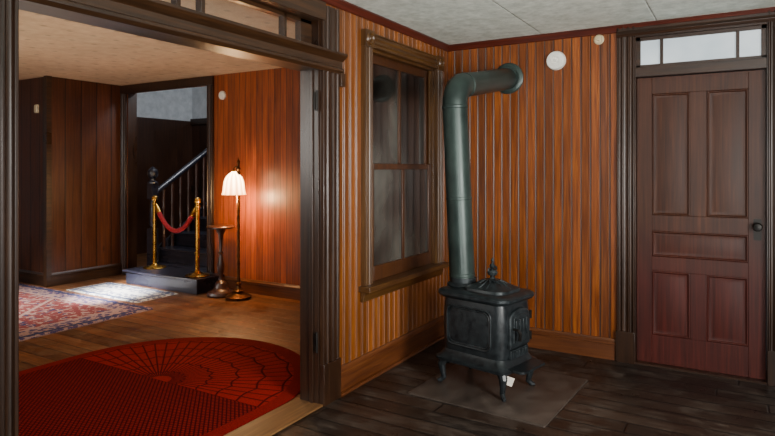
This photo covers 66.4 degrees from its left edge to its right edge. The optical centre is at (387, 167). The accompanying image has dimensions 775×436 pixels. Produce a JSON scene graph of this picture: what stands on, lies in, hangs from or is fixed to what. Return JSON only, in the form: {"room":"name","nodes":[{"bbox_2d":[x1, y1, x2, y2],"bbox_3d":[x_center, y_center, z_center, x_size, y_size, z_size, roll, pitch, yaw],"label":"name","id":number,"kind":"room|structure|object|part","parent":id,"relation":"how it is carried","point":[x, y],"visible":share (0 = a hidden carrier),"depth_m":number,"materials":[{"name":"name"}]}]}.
{"room":"old house room","nodes":[
{"label":"old house room","id":0,"kind":"room"},
{"bbox_2d":[19,77,42,272],"bbox_3d":[-5.339,0.155,7.781,3.060,2.450,0.100,0,0,31],"label":"wall","id":1,"kind":"structure","parent":0,"point":[30,90],"depth_m":7.08,"materials":[{"name":"brown wood"}]},
{"bbox_2d":[19,269,43,285],"bbox_3d":[-5.343,1.305,7.706,3.130,0.150,0.033,0,0,31],"label":"baseboard","id":2,"kind":"structure","parent":1,"relation":"attached to","point":[25,276],"depth_m":7.04,"materials":[{"name":"brown wood"}]},
{"bbox_2d":[34,104,38,112],"bbox_3d":[-4.152,-0.700,6.998,0.060,0.100,0.030,0,0,31],"label":"fire alarm","id":3,"kind":"object","parent":1,"relation":"attached to","point":[36,107],"visible":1,"depth_m":6.98,"materials":[{"name":"beige plastic"}]},
{"bbox_2d":[43,77,119,272],"bbox_3d":[-3.725,0.155,7.383,0.120,2.450,1.070,0,0,31],"label":"wall","id":4,"kind":"structure","parent":0,"point":[85,114],"depth_m":7.28,"materials":[{"name":"brown wood"}]},
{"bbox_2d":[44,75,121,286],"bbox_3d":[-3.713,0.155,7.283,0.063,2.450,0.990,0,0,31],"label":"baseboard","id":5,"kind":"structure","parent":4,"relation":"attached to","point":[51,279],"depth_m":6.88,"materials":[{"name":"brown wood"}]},
{"bbox_2d":[19,0,294,85],"bbox_3d":[-4.698,-1.110,4.169,7.860,0.080,7.350,0,0,31],"label":"ceiling","id":6,"kind":"structure","parent":0,"point":[48,45],"depth_m":5.58,"materials":[{"name":"beige paint"}]},
{"bbox_2d":[137,117,206,253],"bbox_3d":[-2.270,0.280,8.496,4.200,2.200,2.330,0,0,31],"label":"wall","id":7,"kind":"structure","parent":0,"point":[165,145],"depth_m":9.95,"materials":[{"name":"brown wood"}]},
{"bbox_2d":[190,118,206,189],"bbox_3d":[-1.735,-0.240,9.393,4.000,1.240,0.040,0,0,31],"label":"trim","id":8,"kind":"structure","parent":7,"relation":"attached to","point":[200,120],"depth_m":10.30,"materials":[{"name":"black wood"}]},
{"bbox_2d":[137,86,206,120],"bbox_3d":[-2.270,-1.320,8.496,4.200,1.000,2.330,0,0,31],"label":"wall","id":9,"kind":"structure","parent":0,"point":[184,104],"depth_m":10.11,"materials":[{"name":"paint"}]},
{"bbox_2d":[125,68,299,285],"bbox_3d":[-1.420,0.155,6.563,4.680,2.450,0.120,0,0,31],"label":"wall","id":10,"kind":"structure","parent":0,"point":[257,122],"depth_m":6.47,"materials":[{"name":"brown wood"}]},
{"bbox_2d":[120,76,213,274],"bbox_3d":[-2.705,0.160,7.317,1.700,2.440,0.160,0,0,31],"label":"trim","id":11,"kind":"structure","parent":10,"relation":"attached to","point":[131,90],"depth_m":7.65,"materials":[{"name":"brown wood"}]},
{"bbox_2d":[219,91,225,99],"bbox_3d":[-1.888,-0.830,6.753,0.100,0.100,0.032,0,0,31],"label":"smoke detector","id":12,"kind":"object","parent":10,"relation":"attached to","point":[222,95],"visible":1,"depth_m":6.74,"materials":[{"name":"white plastic"}]},
{"bbox_2d":[223,276,299,299],"bbox_3d":[-0.729,1.305,6.062,2.980,0.150,0.033,0,0,31],"label":"baseboard","id":13,"kind":"structure","parent":10,"relation":"attached to","point":[281,290],"depth_m":6.40,"materials":[{"name":"brown wood"}]},
{"bbox_2d":[326,4,446,364],"bbox_3d":[-1.258,0.155,2.118,0.130,2.450,7.350,0,0,31],"label":"wall","id":14,"kind":"structure","parent":0,"point":[366,326],"depth_m":3.79,"materials":[{"name":"brown wood"}]},
{"bbox_2d":[0,0,340,435],"bbox_3d":[-0.866,0.215,2.745,0.171,2.330,2.008,0,0,31],"label":"trim","id":15,"kind":"structure","parent":14,"relation":"attached to","point":[320,359],"depth_m":3.43,"materials":[{"name":"wood"}]},
{"bbox_2d":[19,0,347,86],"bbox_3d":[-0.856,-0.725,2.743,0.220,0.470,2.055,0,0,31],"label":"trim","id":16,"kind":"structure","parent":14,"relation":"attached to","point":[160,20],"depth_m":2.69,"materials":[{"name":"brown wood"}]},
{"bbox_2d":[171,0,310,43],"bbox_3d":[-0.886,-0.767,2.752,0.040,0.175,1.680,0,0,31],"label":"window","id":17,"kind":"structure","parent":14,"relation":"in","point":[302,26],"depth_m":3.26,"materials":[{"name":"brown"}]},
{"bbox_2d":[321,0,448,51],"bbox_3d":[-1.277,-0.995,1.925,0.034,0.050,7.000,0,0,31],"label":"trim","id":18,"kind":"structure","parent":14,"relation":"attached to","point":[343,5],"depth_m":4.03,"materials":[{"name":"brown wood"}]},
{"bbox_2d":[341,315,443,396],"bbox_3d":[0.113,1.297,4.250,0.042,0.174,1.582,0,0,31],"label":"baseboard","id":19,"kind":"structure","parent":14,"relation":"attached to","point":[357,372],"depth_m":4.07,"materials":[{"name":"brown wood"}]},
{"bbox_2d":[358,28,448,302],"bbox_3d":[0.107,-0.015,4.325,0.215,1.759,1.220,0,0,31],"label":"window","id":20,"kind":"structure","parent":14,"relation":"in","point":[402,113],"depth_m":4.29,"materials":[{"name":"brown wood"}]},
{"bbox_3d":[-0.028,-0.371,4.164,0.004,0.682,0.395,0,0,31],"label":"pane","id":21,"kind":"part","parent":20,"relation":"part of","materials":[{"name":"clear glass"}]},
{"bbox_3d":[-0.002,0.335,4.149,0.004,0.650,0.395,0,0,31],"label":"pane","id":22,"kind":"part","parent":20,"relation":"part of","materials":[{"name":"clear glass"}]},
{"bbox_3d":[0.079,-0.381,4.342,0.030,0.782,0.920,0,0,31],"label":"sash","id":23,"kind":"part","parent":20,"relation":"part of","materials":[{"name":"brown wood"}]},
{"bbox_3d":[0.105,0.365,4.326,0.030,0.790,0.920,0,0,31],"label":"sash","id":24,"kind":"part","parent":20,"relation":"part of","materials":[{"name":"brown wood"}]},
{"bbox_3d":[0.137,0.812,4.307,0.145,0.105,1.220,0,0,31],"label":"sill","id":25,"kind":"part","parent":20,"relation":"part of","materials":[{"name":"brown wood"}]},
{"bbox_3d":[0.140,-0.840,4.306,0.030,0.100,0.960,0,0,31],"label":"head casing","id":26,"kind":"part","parent":20,"relation":"part of","materials":[{"name":"brown wood"}]},
{"bbox_3d":[0.185,-0.371,4.521,0.004,0.682,0.395,0,0,31],"label":"pane","id":27,"kind":"part","parent":20,"relation":"part of","materials":[{"name":"clear glass"}]},
{"bbox_3d":[0.210,0.335,4.505,0.004,0.650,0.395,0,0,31],"label":"pane","id":28,"kind":"part","parent":20,"relation":"part of","materials":[{"name":"clear glass"}]},
{"bbox_2d":[19,253,774,435],"bbox_3d":[-1.900,1.420,4.625,12.200,0.080,11.000,0,0,31],"label":"floor","id":29,"kind":"structure","parent":0,"point":[617,398],"depth_m":3.67,"materials":[{"name":"brown wood"}]},
{"bbox_2d":[19,283,152,341],"bbox_3d":[-3.963,1.375,5.460,2.560,0.010,2.300,0,0,31],"label":"oriental rug","id":30,"kind":"object","parent":29,"relation":"on","point":[42,311],"visible":0.79,"depth_m":5.73,"materials":[{"name":"fabric"}]},
{"bbox_2d":[67,282,177,302],"bbox_3d":[-2.965,1.375,6.587,1.260,0.010,0.520,0,0,31],"label":"rug","id":31,"kind":"object","parent":29,"relation":"on","point":[128,293],"visible":1,"depth_m":6.51,"materials":[{"name":"white fabric"}]},
{"bbox_2d":[19,337,299,435],"bbox_3d":[-1.567,1.375,3.669,1.900,0.011,2.338,0,0,31],"label":"mat","id":32,"kind":"object","parent":29,"relation":"on","point":[192,386],"visible":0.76,"depth_m":3.68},
{"bbox_2d":[122,264,223,294],"bbox_3d":[-2.486,1.295,6.942,1.280,0.170,0.500,0,0,31],"label":"platform","id":33,"kind":"object","parent":29,"relation":"on","point":[172,278],"visible":0.7,"depth_m":6.73,"materials":[{"name":"black wood"}]},
{"bbox_2d":[143,195,166,269],"bbox_3d":[-2.823,0.770,7.178,0.270,0.880,0.270,0,0,31],"label":"stanchion","id":34,"kind":"object","parent":33,"relation":"on","point":[154,265],"visible":1,"depth_m":7.15,"materials":[{"name":"gold metal"}]},
{"bbox_2d":[155,204,194,232],"bbox_3d":[-2.479,0.595,6.915,0.826,0.331,0.056,0,0,37],"label":"rope","id":35,"kind":"object","parent":34,"relation":"hanging from","point":[157,208],"visible":0.99,"depth_m":6.91,"materials":[{"name":"red fabric"}]},
{"bbox_3d":[-2.479,0.619,6.915,0.779,0.282,0.052,0,0,37],"label":"cord","id":36,"kind":"part","parent":35,"relation":"part of","materials":[{"name":"red fabric"}]},
{"bbox_2d":[185,197,209,277],"bbox_3d":[-2.135,0.770,6.652,0.270,0.880,0.270,0,0,31],"label":"stanchion","id":37,"kind":"object","parent":33,"relation":"on","point":[197,273],"visible":1,"depth_m":6.63,"materials":[{"name":"gold metal"}]},
{"bbox_2d":[147,148,206,269],"bbox_3d":[-1.652,0.219,7.941,2.170,2.322,2.089,0,0,31],"label":"staircase","id":38,"kind":"structure","parent":29,"relation":"on","point":[178,249],"depth_m":7.75,"materials":[{"name":"black wood"}]},
{"bbox_3d":[-3.023,0.595,7.623,0.140,1.230,0.138,0,0,31],"label":"newel post","id":39,"kind":"part","parent":38,"relation":"part of","materials":[{"name":"black wood"}]},
{"bbox_3d":[-2.516,-0.296,8.473,0.072,1.292,1.939,0,0,31],"label":"handrail","id":40,"kind":"part","parent":38,"relation":"part of","materials":[{"name":"black wood"}]},
{"bbox_2d":[206,225,234,297],"bbox_3d":[-1.804,1.002,6.407,0.300,0.755,0.300,0,0,31],"label":"pedestal stand","id":41,"kind":"object","parent":29,"relation":"on","point":[220,290],"visible":0.96,"depth_m":6.37,"materials":[{"name":"brown wood"}]},
{"bbox_2d":[222,157,250,300],"bbox_3d":[-1.595,0.630,6.250,0.310,1.500,0.285,0,0,31],"label":"floor lamp","id":42,"kind":"object","parent":29,"relation":"on","point":[233,184],"visible":1,"depth_m":6.20,"materials":[{"name":"brown metal"}]},
{"bbox_3d":[-1.622,0.158,6.253,0.260,0.245,0.260,0,0,31],"label":"lamp shade","id":43,"kind":"part","parent":42,"relation":"part of","materials":[{"name":"white glass"}]},
{"bbox_2d":[224,398,322,435],"bbox_3d":[-0.886,1.373,2.752,0.200,0.014,1.680,0,0,31],"label":"threshold","id":44,"kind":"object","parent":29,"relation":"on","point":[278,419],"depth_m":3.21,"materials":[{"name":"brown wood"}]},
{"bbox_2d":[408,364,587,427],"bbox_3d":[0.711,1.375,3.732,0.860,0.009,0.840,0,0,34],"label":"hearth pad","id":45,"kind":"object","parent":29,"relation":"on","point":[473,389],"visible":0.73,"depth_m":3.62,"materials":[{"name":"stone"}]},
{"bbox_2d":[436,257,544,401],"bbox_3d":[0.649,0.966,3.737,0.630,0.806,0.420,0,0,43],"label":"wood stove","id":46,"kind":"object","parent":45,"relation":"on","point":[486,322],"visible":0.99,"depth_m":3.60,"materials":[{"name":"metal"}]},
{"bbox_2d":[442,63,523,278],"bbox_3d":[0.697,-0.047,4.245,0.254,1.561,1.025,0,0,31],"label":"stovepipe","id":47,"kind":"object","parent":46,"relation":"attached to","point":[508,78],"visible":1,"depth_m":3.83,"materials":[{"name":"metal"}]},
{"bbox_2d":[507,376,513,386],"bbox_3d":[0.711,1.255,3.488,0.074,0.070,0.018,0,0,6],"label":"paper tag","id":48,"kind":"object","parent":46,"relation":"hanging from","point":[510,380],"visible":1,"depth_m":3.48,"materials":[{"name":"white paper"}]},
{"bbox_2d":[635,360,767,384],"bbox_3d":[2.112,1.374,4.021,1.030,0.012,0.130,0,0,31],"label":"threshold","id":49,"kind":"object","parent":29,"relation":"on","point":[657,365],"depth_m":3.96,"materials":[{"name":"brown wood"}]},
{"bbox_2d":[447,33,616,338],"bbox_3d":[2.308,0.180,3.921,4.250,2.400,0.100,0,0,31],"label":"wall","id":50,"kind":"structure","parent":0,"point":[543,154],"depth_m":4.50,"materials":[{"name":"brown wood"}]},
{"bbox_2d":[546,51,565,69],"bbox_3d":[1.268,-0.810,4.460,0.144,0.144,0.036,0,0,31],"label":"smoke detector","id":51,"kind":"object","parent":50,"relation":"attached to","point":[556,60],"visible":1,"depth_m":4.45,"materials":[{"name":"white plastic"}]},
{"bbox_2d":[528,327,615,360],"bbox_3d":[1.063,1.305,4.586,1.330,0.150,0.033,0,0,31],"label":"baseboard","id":52,"kind":"structure","parent":50,"relation":"attached to","point":[559,341],"depth_m":4.39,"materials":[{"name":"brown wood"}]},
{"bbox_2d":[594,35,603,44],"bbox_3d":[1.536,-0.935,4.305,0.072,0.072,0.028,0,0,31],"label":"wall sensor","id":53,"kind":"object","parent":50,"relation":"attached to","point":[598,39],"visible":1,"depth_m":4.30,"materials":[{"name":"beige plastic"}]},
{"bbox_2d":[448,7,774,51],"bbox_3d":[2.296,-0.995,3.851,4.200,0.050,0.034,0,0,31],"label":"trim","id":54,"kind":"structure","parent":50,"relation":"attached to","point":[607,29],"depth_m":4.36,"materials":[{"name":"brown wood"}]},
{"bbox_2d":[616,10,774,386],"bbox_3d":[2.112,0.190,4.021,1.040,2.380,0.150,0,0,31],"label":"trim","id":55,"kind":"structure","parent":50,"relation":"attached to","point":[626,332],"depth_m":4.18,"materials":[{"name":"brown wood"}]},
{"bbox_2d":[616,12,774,78],"bbox_3d":[2.111,-0.820,4.019,1.030,0.360,0.154,0,0,31],"label":"trim","id":56,"kind":"structure","parent":50,"relation":"attached to","point":[759,18],"depth_m":3.96,"materials":[{"name":"brown wood"}]},
{"bbox_2d":[637,69,765,379],"bbox_3d":[2.100,0.366,4.002,0.774,2.004,0.114,0,0,31],"label":"door","id":57,"kind":"structure","parent":50,"relation":"in","point":[701,138],"depth_m":4.00,"materials":[{"name":"brown wood"}]},
{"bbox_3d":[2.399,0.400,3.838,0.044,0.140,0.004,0,0,31],"label":"knob plate","id":58,"kind":"part","parent":57,"relation":"part of","materials":[{"name":"metal"}]},
{"bbox_3d":[2.381,0.380,3.808,0.056,0.056,0.068,0,0,31],"label":"knob","id":59,"kind":"part","parent":57,"relation":"part of","materials":[{"name":"metal"}]},
{"bbox_2d":[636,24,766,67],"bbox_3d":[2.103,-0.812,4.006,0.790,0.215,0.035,0,0,31],"label":"window","id":60,"kind":"structure","parent":50,"relation":"in","point":[749,42],"depth_m":3.98,"materials":[{"name":"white glass"}]},
{"bbox_2d":[345,0,774,44],"bbox_3d":[0.563,-1.060,0.945,4.200,0.080,7.200,0,0,31],"label":"ceiling","id":61,"kind":"structure","parent":0,"point":[449,22],"depth_m":3.88,"materials":[{"name":"white paint"}]}
]}

